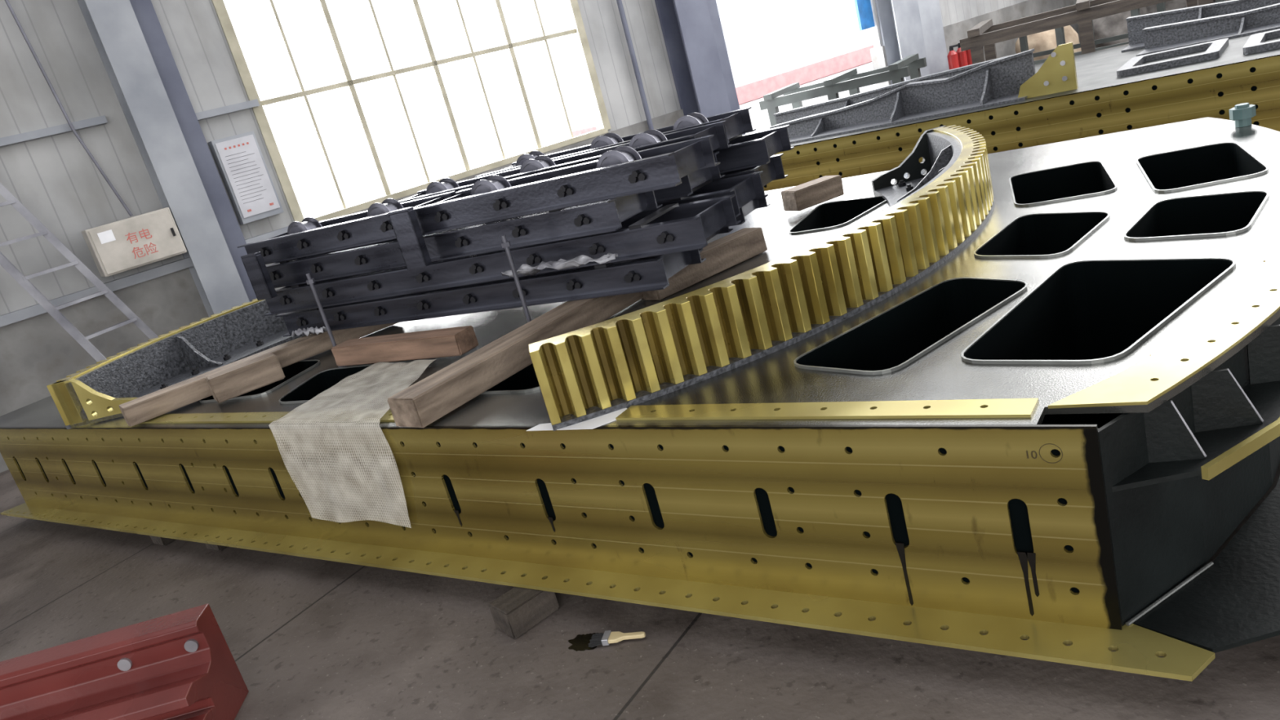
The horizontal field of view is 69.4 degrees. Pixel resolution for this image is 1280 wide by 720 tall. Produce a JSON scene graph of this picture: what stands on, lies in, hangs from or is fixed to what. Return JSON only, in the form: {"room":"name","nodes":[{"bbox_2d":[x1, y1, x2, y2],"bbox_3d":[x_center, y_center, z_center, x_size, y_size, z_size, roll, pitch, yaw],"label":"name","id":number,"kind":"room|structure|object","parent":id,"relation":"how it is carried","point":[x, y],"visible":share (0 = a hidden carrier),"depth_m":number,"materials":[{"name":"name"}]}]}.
{"room":"factory workshop","nodes":[
{"label":"factory workshop","id":0,"kind":"room"},
{"bbox_2d":[0,0,1091,472],"bbox_3d":[0.827,-5.359,11.680,36.000,6.120,0.239,-27,20,-33],"label":"wall","id":1,"kind":"structure","parent":0,"point":[55,178],"depth_m":7.80,"materials":[{"name":"grey metal"}]},
{"bbox_2d":[0,115,107,146],"bbox_3d":[-8.452,-0.015,4.841,10.620,0.060,0.091,-27,20,-33],"label":"trim","id":2,"kind":"structure","parent":1,"relation":"attached to","point":[64,128],"depth_m":7.47,"materials":[{"name":"grey metal"}]},
{"bbox_2d":[81,207,186,276],"bbox_3d":[-4.239,-0.993,7.768,0.660,0.400,0.265,-27,20,-33],"label":"electrical box","id":3,"kind":"object","parent":1,"relation":"attached to","point":[124,245],"visible":1,"depth_m":7.66,"materials":[{"name":"grey metal"}]},
{"bbox_2d":[4,0,133,216],"bbox_3d":[-4.800,-2.536,7.329,0.324,2.973,0.029,-26,20,-31],"label":"cable conduit","id":4,"kind":"object","parent":3,"relation":"attached to","point":[7,2],"visible":1,"depth_m":7.47,"materials":[{"name":"grey metal"}]},
{"bbox_2d":[0,222,301,327],"bbox_3d":[-7.609,0.941,5.581,11.970,0.080,0.102,-27,20,-33],"label":"trim","id":5,"kind":"structure","parent":1,"relation":"attached to","point":[13,317],"depth_m":7.85,"materials":[{"name":"grey metal"}]},
{"bbox_2d":[76,0,249,316],"bbox_3d":[-4.328,-2.688,7.658,0.320,6.120,0.280,-27,20,-33],"label":"column","id":6,"kind":"structure","parent":1,"relation":"attached to","point":[113,26],"depth_m":7.83,"materials":[{"name":"grey metal"}]},
{"bbox_2d":[129,0,257,302],"bbox_3d":[-4.182,-2.792,7.862,0.200,6.120,0.120,-27,20,-33],"label":"column","id":7,"kind":"structure","parent":1,"relation":"attached to","point":[145,14],"depth_m":8.08,"materials":[{"name":"grey metal"}]},
{"bbox_2d":[195,98,259,119],"bbox_3d":[-3.715,-2.245,8.303,0.570,0.060,0.080,-27,20,-33],"label":"trim","id":8,"kind":"structure","parent":1,"relation":"attached to","point":[254,103],"depth_m":8.27,"materials":[{"name":"grey metal"}]},
{"bbox_2d":[208,130,284,224],"bbox_3d":[-3.583,-1.659,8.426,0.380,0.760,0.137,-27,20,-33],"label":"poster","id":9,"kind":"object","parent":1,"relation":"attached to","point":[239,160],"visible":1,"depth_m":8.37,"materials":[{"name":"paper"}]},
{"bbox_2d":[211,0,611,222],"bbox_3d":[-2.236,-3.445,9.441,3.890,3.210,0.150,-27,20,-33],"label":"window","id":10,"kind":"structure","parent":1,"relation":"in","point":[577,31],"depth_m":9.45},
{"bbox_2d":[616,0,653,129],"bbox_3d":[-0.369,-4.633,10.614,0.060,6.000,0.057,-27,20,-33],"label":"trim","id":11,"kind":"structure","parent":1,"relation":"attached to","point":[620,3],"depth_m":10.94,"materials":[{"name":"grey metal"}]},
{"bbox_2d":[654,0,731,117],"bbox_3d":[0.311,-5.001,10.985,0.500,6.120,0.350,-27,20,-33],"label":"column","id":12,"kind":"structure","parent":1,"relation":"attached to","point":[686,28],"depth_m":11.30,"materials":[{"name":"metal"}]},
{"bbox_2d":[706,0,746,134],"bbox_3d":[0.572,-5.180,11.329,0.400,6.120,0.100,-27,20,-33],"label":"trim","id":13,"kind":"structure","parent":1,"relation":"attached to","point":[712,4],"depth_m":11.77,"materials":[{"name":"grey metal"}]},
{"bbox_2d":[854,0,875,31],"bbox_3d":[3.022,-6.085,13.254,0.310,2.600,0.040,-27,20,-33],"label":"panel","id":14,"kind":"object","parent":1,"relation":"attached to","point":[864,8],"visible":1,"depth_m":13.54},
{"bbox_2d":[874,0,929,84],"bbox_3d":[3.445,-6.582,13.292,0.600,6.120,0.300,-27,20,-33],"label":"column","id":15,"kind":"structure","parent":1,"relation":"attached to","point":[900,24],"depth_m":13.74,"materials":[{"name":"grey metal"}]},
{"bbox_2d":[917,0,949,74],"bbox_3d":[3.915,-6.852,13.745,0.800,6.120,0.120,-27,20,-33],"label":"column","id":16,"kind":"structure","parent":1,"relation":"attached to","point":[930,12],"depth_m":14.35,"materials":[{"name":"grey metal"}]},
{"bbox_2d":[0,0,1279,719],"bbox_3d":[0.062,-5.493,23.657,90.001,0.120,100.001,-27,20,-33],"label":"floor","id":17,"kind":"structure","parent":0,"point":[308,638],"depth_m":3.09,"materials":[{"name":"concrete"}]},
{"bbox_2d":[0,182,158,361],"bbox_3d":[-4.803,-0.330,7.065,2.310,2.372,0.493,-27,20,-33],"label":"step ladder","id":18,"kind":"object","parent":17,"relation":"on","point":[23,280],"visible":0.63,"depth_m":7.26,"materials":[{"name":"metal"}]},
{"bbox_2d":[0,603,248,719],"bbox_3d":[-2.280,1.310,2.999,1.800,0.370,0.458,-16,17,-1],"label":"metal beam","id":19,"kind":"structure","parent":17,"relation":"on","point":[180,665],"depth_m":3.08,"materials":[{"name":"metal"}]},
{"bbox_2d":[149,535,176,545],"bbox_3d":[-2.494,0.882,5.026,0.132,0.103,0.305,-2,21,37],"label":"support block","id":20,"kind":"object","parent":17,"relation":"on","point":[156,540],"visible":0.23,"depth_m":4.91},
{"bbox_2d":[204,543,227,550],"bbox_3d":[-2.075,0.853,4.750,0.135,0.103,0.305,-2,21,37],"label":"support block","id":21,"kind":"object","parent":17,"relation":"on","point":[210,546],"visible":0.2,"depth_m":4.63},
{"bbox_2d":[0,117,1279,681],"bbox_3d":[-0.158,-0.180,5.185,7.500,0.574,3.978,-3,21,36],"label":"frame","id":22,"kind":"object","parent":21,"relation":"on","point":[1037,437],"visible":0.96,"depth_m":2.87,"materials":[{"name":"gold metal"}]},
{"bbox_2d":[46,298,305,429],"bbox_3d":[-2.417,-0.195,5.816,0.773,0.260,2.368,0,23,42],"label":"bracket","id":23,"kind":"object","parent":22,"relation":"on","point":[95,393],"visible":0.58,"depth_m":5.55,"materials":[{"name":"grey metal"}]},
{"bbox_2d":[204,352,284,403],"bbox_3d":[-2.015,0.088,4.720,0.344,0.130,0.144,-24,19,-27],"label":"block","id":24,"kind":"object","parent":22,"relation":"on","point":[236,380],"visible":1,"depth_m":4.67,"materials":[{"name":"brown wood"}]},
{"bbox_2d":[119,322,398,426],"bbox_3d":[-2.026,0.004,5.053,1.504,0.100,0.153,-26,20,-31],"label":"timber beam","id":25,"kind":"structure","parent":22,"relation":"on","point":[157,403],"depth_m":4.83,"materials":[{"name":"brown wood"}]},
{"bbox_2d":[291,326,326,337],"bbox_3d":[-1.793,-0.155,5.010,0.262,0.041,0.052,-5,20,32],"label":"scrap","id":26,"kind":"object","parent":25,"relation":"on","point":[312,330],"visible":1,"depth_m":5.00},
{"bbox_2d":[275,248,706,337],"bbox_3d":[-0.878,-0.360,4.725,2.520,0.138,0.430,-5,20,32],"label":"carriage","id":27,"kind":"object","parent":25,"relation":"on","point":[651,273],"visible":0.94,"depth_m":4.40,"materials":[{"name":"black metal"}]},
{"bbox_2d":[264,194,741,315],"bbox_3d":[-0.851,-0.496,4.652,2.780,0.138,0.430,-5,20,31],"label":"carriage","id":28,"kind":"object","parent":27,"relation":"on","point":[674,228],"visible":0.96,"depth_m":4.26,"materials":[{"name":"black metal"}]},
{"bbox_2d":[240,251,277,300],"bbox_3d":[-2.062,-0.453,5.005,0.120,0.252,0.042,-5,20,32],"label":"bracket","id":29,"kind":"object","parent":28,"relation":"attached to","point":[254,264],"visible":1,"depth_m":4.98,"materials":[{"name":"black metal"}]},
{"bbox_2d":[387,206,431,269],"bbox_3d":[-1.089,-0.575,4.378,0.130,0.282,0.042,-5,20,32],"label":"bracket","id":30,"kind":"object","parent":28,"relation":"on","point":[407,231],"visible":1,"depth_m":4.36,"materials":[{"name":"black metal"}]},
{"bbox_2d":[266,190,662,288],"bbox_3d":[-1.055,-0.610,4.711,2.470,0.138,0.430,-4,20,33],"label":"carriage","id":31,"kind":"object","parent":28,"relation":"on","point":[606,215],"visible":0.82,"depth_m":4.33,"materials":[{"name":"black metal"}]},
{"bbox_2d":[237,191,455,264],"bbox_3d":[-1.587,-0.720,4.982,1.260,0.177,0.430,-5,20,31],"label":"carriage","id":32,"kind":"object","parent":31,"relation":"on","point":[310,237],"visible":0.81,"depth_m":4.86,"materials":[{"name":"black metal"}]},
{"bbox_2d":[413,134,719,235],"bbox_3d":[-0.392,-0.800,4.181,1.460,0.177,0.430,-4,20,33],"label":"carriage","id":33,"kind":"object","parent":31,"relation":"on","point":[623,171],"visible":1,"depth_m":3.98,"materials":[{"name":"black metal"}]},
{"bbox_2d":[501,253,617,277],"bbox_3d":[-0.359,-0.418,4.065,0.624,0.054,0.064,-5,20,31],"label":"scrap","id":34,"kind":"object","parent":27,"relation":"on","point":[524,269],"visible":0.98,"depth_m":4.04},
{"bbox_2d":[306,273,345,367],"bbox_3d":[-1.592,-0.198,4.678,0.040,0.500,0.035,-3,21,36],"label":"rod","id":35,"kind":"object","parent":22,"relation":"on","point":[310,281],"visible":0.75,"depth_m":4.65,"materials":[{"name":"grey metal"}]},
{"bbox_2d":[268,359,435,528],"bbox_3d":[-1.080,0.340,4.064,0.820,0.472,0.688,-3,21,36],"label":"sheet","id":36,"kind":"object","parent":22,"relation":"on","point":[300,435],"visible":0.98,"depth_m":3.83,"materials":[{"name":"beige fabric"}]},
{"bbox_2d":[331,325,478,366],"bbox_3d":[-1.142,-0.063,4.436,0.855,0.100,0.135,-4,20,33],"label":"timber beam","id":37,"kind":"structure","parent":22,"relation":"on","point":[452,341],"depth_m":4.35,"materials":[{"name":"brown wood"}]},
{"bbox_2d":[386,292,643,427],"bbox_3d":[-0.358,-0.145,4.025,0.163,0.117,1.782,-2,21,38],"label":"timber beam","id":38,"kind":"structure","parent":22,"relation":"on","point":[428,400],"depth_m":3.63,"materials":[{"name":"brown wood"}]},
{"bbox_2d":[698,226,733,252],"bbox_3d":[-0.612,-0.575,5.182,2.300,0.138,0.430,-5,20,32],"label":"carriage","id":39,"kind":"object","parent":38,"relation":"on","point":[724,229],"visible":0.07,"depth_m":4.72,"materials":[{"name":"black metal"}]},
{"bbox_2d":[656,170,768,217],"bbox_3d":[-0.552,-0.710,5.077,2.530,0.138,0.430,-5,20,31],"label":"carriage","id":40,"kind":"object","parent":39,"relation":"on","point":[746,188],"visible":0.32,"depth_m":4.53,"materials":[{"name":"black metal"}]},
{"bbox_2d":[653,151,724,201],"bbox_3d":[-0.696,-0.830,5.100,2.380,0.138,0.430,-5,20,32],"label":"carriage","id":41,"kind":"object","parent":40,"relation":"on","point":[698,177],"visible":0.2,"depth_m":4.44,"materials":[{"name":"black metal"}]},
{"bbox_2d":[398,120,732,203],"bbox_3d":[-0.538,-0.990,4.920,2.060,0.177,0.430,-5,20,32],"label":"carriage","id":42,"kind":"object","parent":41,"relation":"on","point":[649,139],"visible":0.42,"depth_m":4.69,"materials":[{"name":"black metal"}]},
{"bbox_2d":[501,235,531,322],"bbox_3d":[-0.533,-0.311,4.102,0.040,0.500,0.035,-3,21,36],"label":"rod","id":43,"kind":"object","parent":22,"relation":"on","point":[505,244],"visible":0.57,"depth_m":4.08,"materials":[{"name":"grey metal"}]},
{"bbox_2d":[526,408,626,431],"bbox_3d":[-0.200,0.208,3.004,0.382,0.002,0.131,-11,17,14],"label":"paper sheet","id":44,"kind":"object","parent":22,"relation":"on","point":[591,424],"visible":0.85,"depth_m":2.99,"materials":[{"name":"white paper"}]},
{"bbox_2d":[641,227,767,300],"bbox_3d":[0.313,-0.479,4.539,0.754,0.125,0.145,-27,20,-33],"label":"timber beam","id":45,"kind":"structure","parent":22,"relation":"on","point":[722,254],"depth_m":4.51,"materials":[{"name":"brown wood"}]},
{"bbox_2d":[728,187,770,226],"bbox_3d":[-0.304,-0.779,5.566,2.170,0.138,0.430,-5,20,32],"label":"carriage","id":46,"kind":"object","parent":45,"relation":"on","point":[753,205],"visible":0.12,"depth_m":5.05,"materials":[{"name":"black metal"}]},
{"bbox_2d":[711,153,788,186],"bbox_3d":[-0.283,-0.911,5.485,2.310,0.138,0.430,-5,20,32],"label":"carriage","id":47,"kind":"object","parent":46,"relation":"on","point":[774,170],"visible":0.22,"depth_m":4.98,"materials":[{"name":"black metal"}]},
{"bbox_2d":[712,124,794,173],"bbox_3d":[-0.288,-1.047,5.437,2.370,0.138,0.430,-5,20,31],"label":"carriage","id":48,"kind":"object","parent":47,"relation":"on","point":[755,148],"visible":0.32,"depth_m":4.80,"materials":[{"name":"black metal"}]},
{"bbox_2d":[475,106,755,177],"bbox_3d":[-0.182,-1.199,5.277,1.640,0.177,0.430,-5,20,32],"label":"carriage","id":49,"kind":"object","parent":48,"relation":"on","point":[739,122],"visible":0.38,"depth_m":5.03,"materials":[{"name":"black metal"}]},
{"bbox_2d":[528,124,994,431],"bbox_3d":[0.860,-0.562,4.066,1.046,0.275,3.472,0,23,41],"label":"gear","id":50,"kind":"object","parent":22,"relation":"on","point":[661,348],"visible":0.99,"depth_m":3.19,"materials":[{"name":"gold metal"}]},
{"bbox_2d":[781,175,844,211],"bbox_3d":[1.032,-0.998,5.531,0.354,0.120,0.154,-22,18,-22],"label":"block","id":51,"kind":"object","parent":22,"relation":"on","point":[799,197],"visible":1,"depth_m":5.47,"materials":[{"name":"brown wood"}]},
{"bbox_2d":[1228,102,1256,127],"bbox_3d":[2.978,-1.211,4.569,0.102,0.105,0.102,-25,19,-29],"label":"cap","id":52,"kind":"object","parent":22,"relation":"on","point":[1242,113],"visible":1,"depth_m":4.54,"materials":[{"name":"teal metal"}]},
{"bbox_2d":[488,586,559,638],"bbox_3d":[-0.406,0.864,3.237,0.201,0.103,0.135,-27,20,-35],"label":"support block","id":53,"kind":"object","parent":17,"relation":"on","point":[516,611],"visible":0.79,"depth_m":3.19,"materials":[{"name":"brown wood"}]},
{"bbox_2d":[568,632,602,651],"bbox_3d":[-0.180,0.922,3.024,0.130,0.002,0.092,-9,18,19],"label":"paint stain","id":54,"kind":"object","parent":17,"relation":"on","point":[580,642],"visible":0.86,"depth_m":3.03,"materials":[{"name":"black paint"}]},
{"bbox_2d":[588,630,645,647],"bbox_3d":[-0.073,0.893,2.976,0.190,0.024,0.064,-10,17,17],"label":"brush","id":55,"kind":"object","parent":17,"relation":"on","point":[609,637],"visible":1,"depth_m":2.97,"materials":[{"name":"brown wood"}]},
{"bbox_2d":[535,0,874,137],"bbox_3d":[3.605,-12.007,30.808,14.000,6.000,4.060,-27,20,-33],"label":"building","id":56,"kind":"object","parent":17,"relation":"on","point":[771,46],"visible":0.45,"depth_m":28.85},
{"bbox_2d":[759,53,927,126],"bbox_3d":[2.933,-3.575,13.110,2.100,0.932,1.200,-5,20,32],"label":"metal rack","id":57,"kind":"object","parent":17,"relation":"on","point":[910,65],"visible":0.54,"depth_m":12.82,"materials":[{"name":"grey metal"}]},
{"bbox_2d":[946,44,959,69],"bbox_3d":[4.770,-4.540,14.067,0.149,0.470,0.162,-19,17,-13],"label":"fire extinguisher","id":58,"kind":"object","parent":17,"relation":"on","point":[953,60],"visible":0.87,"depth_m":14.01,"materials":[{"name":"metal"}]},
{"bbox_2d":[955,43,968,66],"bbox_3d":[4.942,-4.627,14.192,0.149,0.470,0.162,-19,17,-13],"label":"fire extinguisher","id":59,"kind":"object","parent":17,"relation":"on","point":[962,55],"visible":0.49,"depth_m":14.14,"materials":[{"name":"metal"}]},
{"bbox_2d":[965,48,972,65],"bbox_3d":[5.115,-4.713,14.317,0.149,0.470,0.162,-19,17,-13],"label":"fire extinguisher","id":60,"kind":"object","parent":17,"relation":"on","point":[967,51],"visible":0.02,"depth_m":14.27,"materials":[{"name":"metal"}]},
{"bbox_2d":[763,34,1279,191],"bbox_3d":[4.629,-2.321,8.029,7.795,0.670,3.138,-2,21,38],"label":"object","id":61,"kind":"object","parent":17,"relation":"on","point":[1103,103],"visible":0.27,"depth_m":7.29,"materials":[{"name":"gold metal"}]},
{"bbox_2d":[773,54,1012,124],"bbox_3d":[2.435,-2.625,9.297,2.700,0.280,0.450,0,23,42],"label":"girder","id":62,"kind":"object","parent":61,"relation":"on","point":[785,116],"visible":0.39,"depth_m":9.62,"materials":[{"name":"grey metal"}]},
{"bbox_2d":[769,42,1078,143],"bbox_3d":[2.384,-2.355,8.335,2.930,0.360,0.450,-1,22,39],"label":"girder","id":63,"kind":"object","parent":61,"relation":"on","point":[1011,78],"visible":1,"depth_m":8.14,"materials":[{"name":"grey metal"}]},
{"bbox_2d":[1116,38,1228,77],"bbox_3d":[4.285,-2.430,7.432,0.700,0.050,0.800,-2,21,38],"label":"frame","id":64,"kind":"object","parent":61,"relation":"on","point":[1215,49],"visible":1,"depth_m":7.30,"materials":[{"name":"grey metal"}]},
{"bbox_2d":[1121,0,1279,52],"bbox_3d":[5.806,-3.212,8.127,2.800,0.320,0.450,-1,22,40],"label":"girder","id":65,"kind":"object","parent":61,"relation":"on","point":[1135,24],"visible":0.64,"depth_m":8.80,"materials":[{"name":"grey metal"}]},
{"bbox_2d":[1136,3,1279,56],"bbox_3d":[5.415,-2.887,7.638,2.300,0.200,0.450,0,22,41],"label":"girder","id":66,"kind":"object","parent":61,"relation":"on","point":[1158,38],"visible":0.98,"depth_m":8.11,"materials":[{"name":"grey metal"}]},
{"bbox_2d":[1242,28,1279,54],"bbox_3d":[4.897,-2.410,6.824,0.700,0.050,0.800,-2,21,38],"label":"frame","id":67,"kind":"object","parent":61,"relation":"on","point":[1255,43],"visible":1,"depth_m":6.76,"materials":[{"name":"grey metal"}]},
{"bbox_2d":[1015,25,1081,60],"bbox_3d":[6.742,-5.279,15.313,0.986,0.874,0.876,-3,21,36],"label":"bundle","id":68,"kind":"object","parent":17,"relation":"on","point":[1046,40],"visible":0.2,"depth_m":15.01,"materials":[{"name":"beige"}]},
{"bbox_2d":[959,0,1213,64],"bbox_3d":[5.295,-3.665,10.913,2.600,1.158,1.700,-6,19,28],"label":"wooden beams","id":69,"kind":"structure","parent":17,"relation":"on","point":[984,35],"depth_m":10.41,"materials":[{"name":"brown wood"}]},
{"bbox_2d":[1092,6,1150,48],"bbox_3d":[8.274,-5.904,16.114,1.138,0.790,1.041,-3,21,36],"label":"pile","id":70,"kind":"object","parent":17,"relation":"on","point":[1115,24],"visible":0.21,"depth_m":15.81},
{"bbox_2d":[1018,0,1225,64],"bbox_3d":[6.709,-4.629,13.133,3.200,0.944,1.500,1,23,43],"label":"trestle","id":71,"kind":"object","parent":17,"relation":"on","point":[1060,33],"visible":0.04,"depth_m":13.23,"materials":[{"name":"grey paint"}]},
{"bbox_2d":[1146,0,1186,13],"bbox_3d":[9.613,-6.655,16.875,1.360,1.059,0.891,-3,21,36],"label":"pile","id":72,"kind":"object","parent":17,"relation":"on","point":[1174,4],"visible":0.06,"depth_m":16.59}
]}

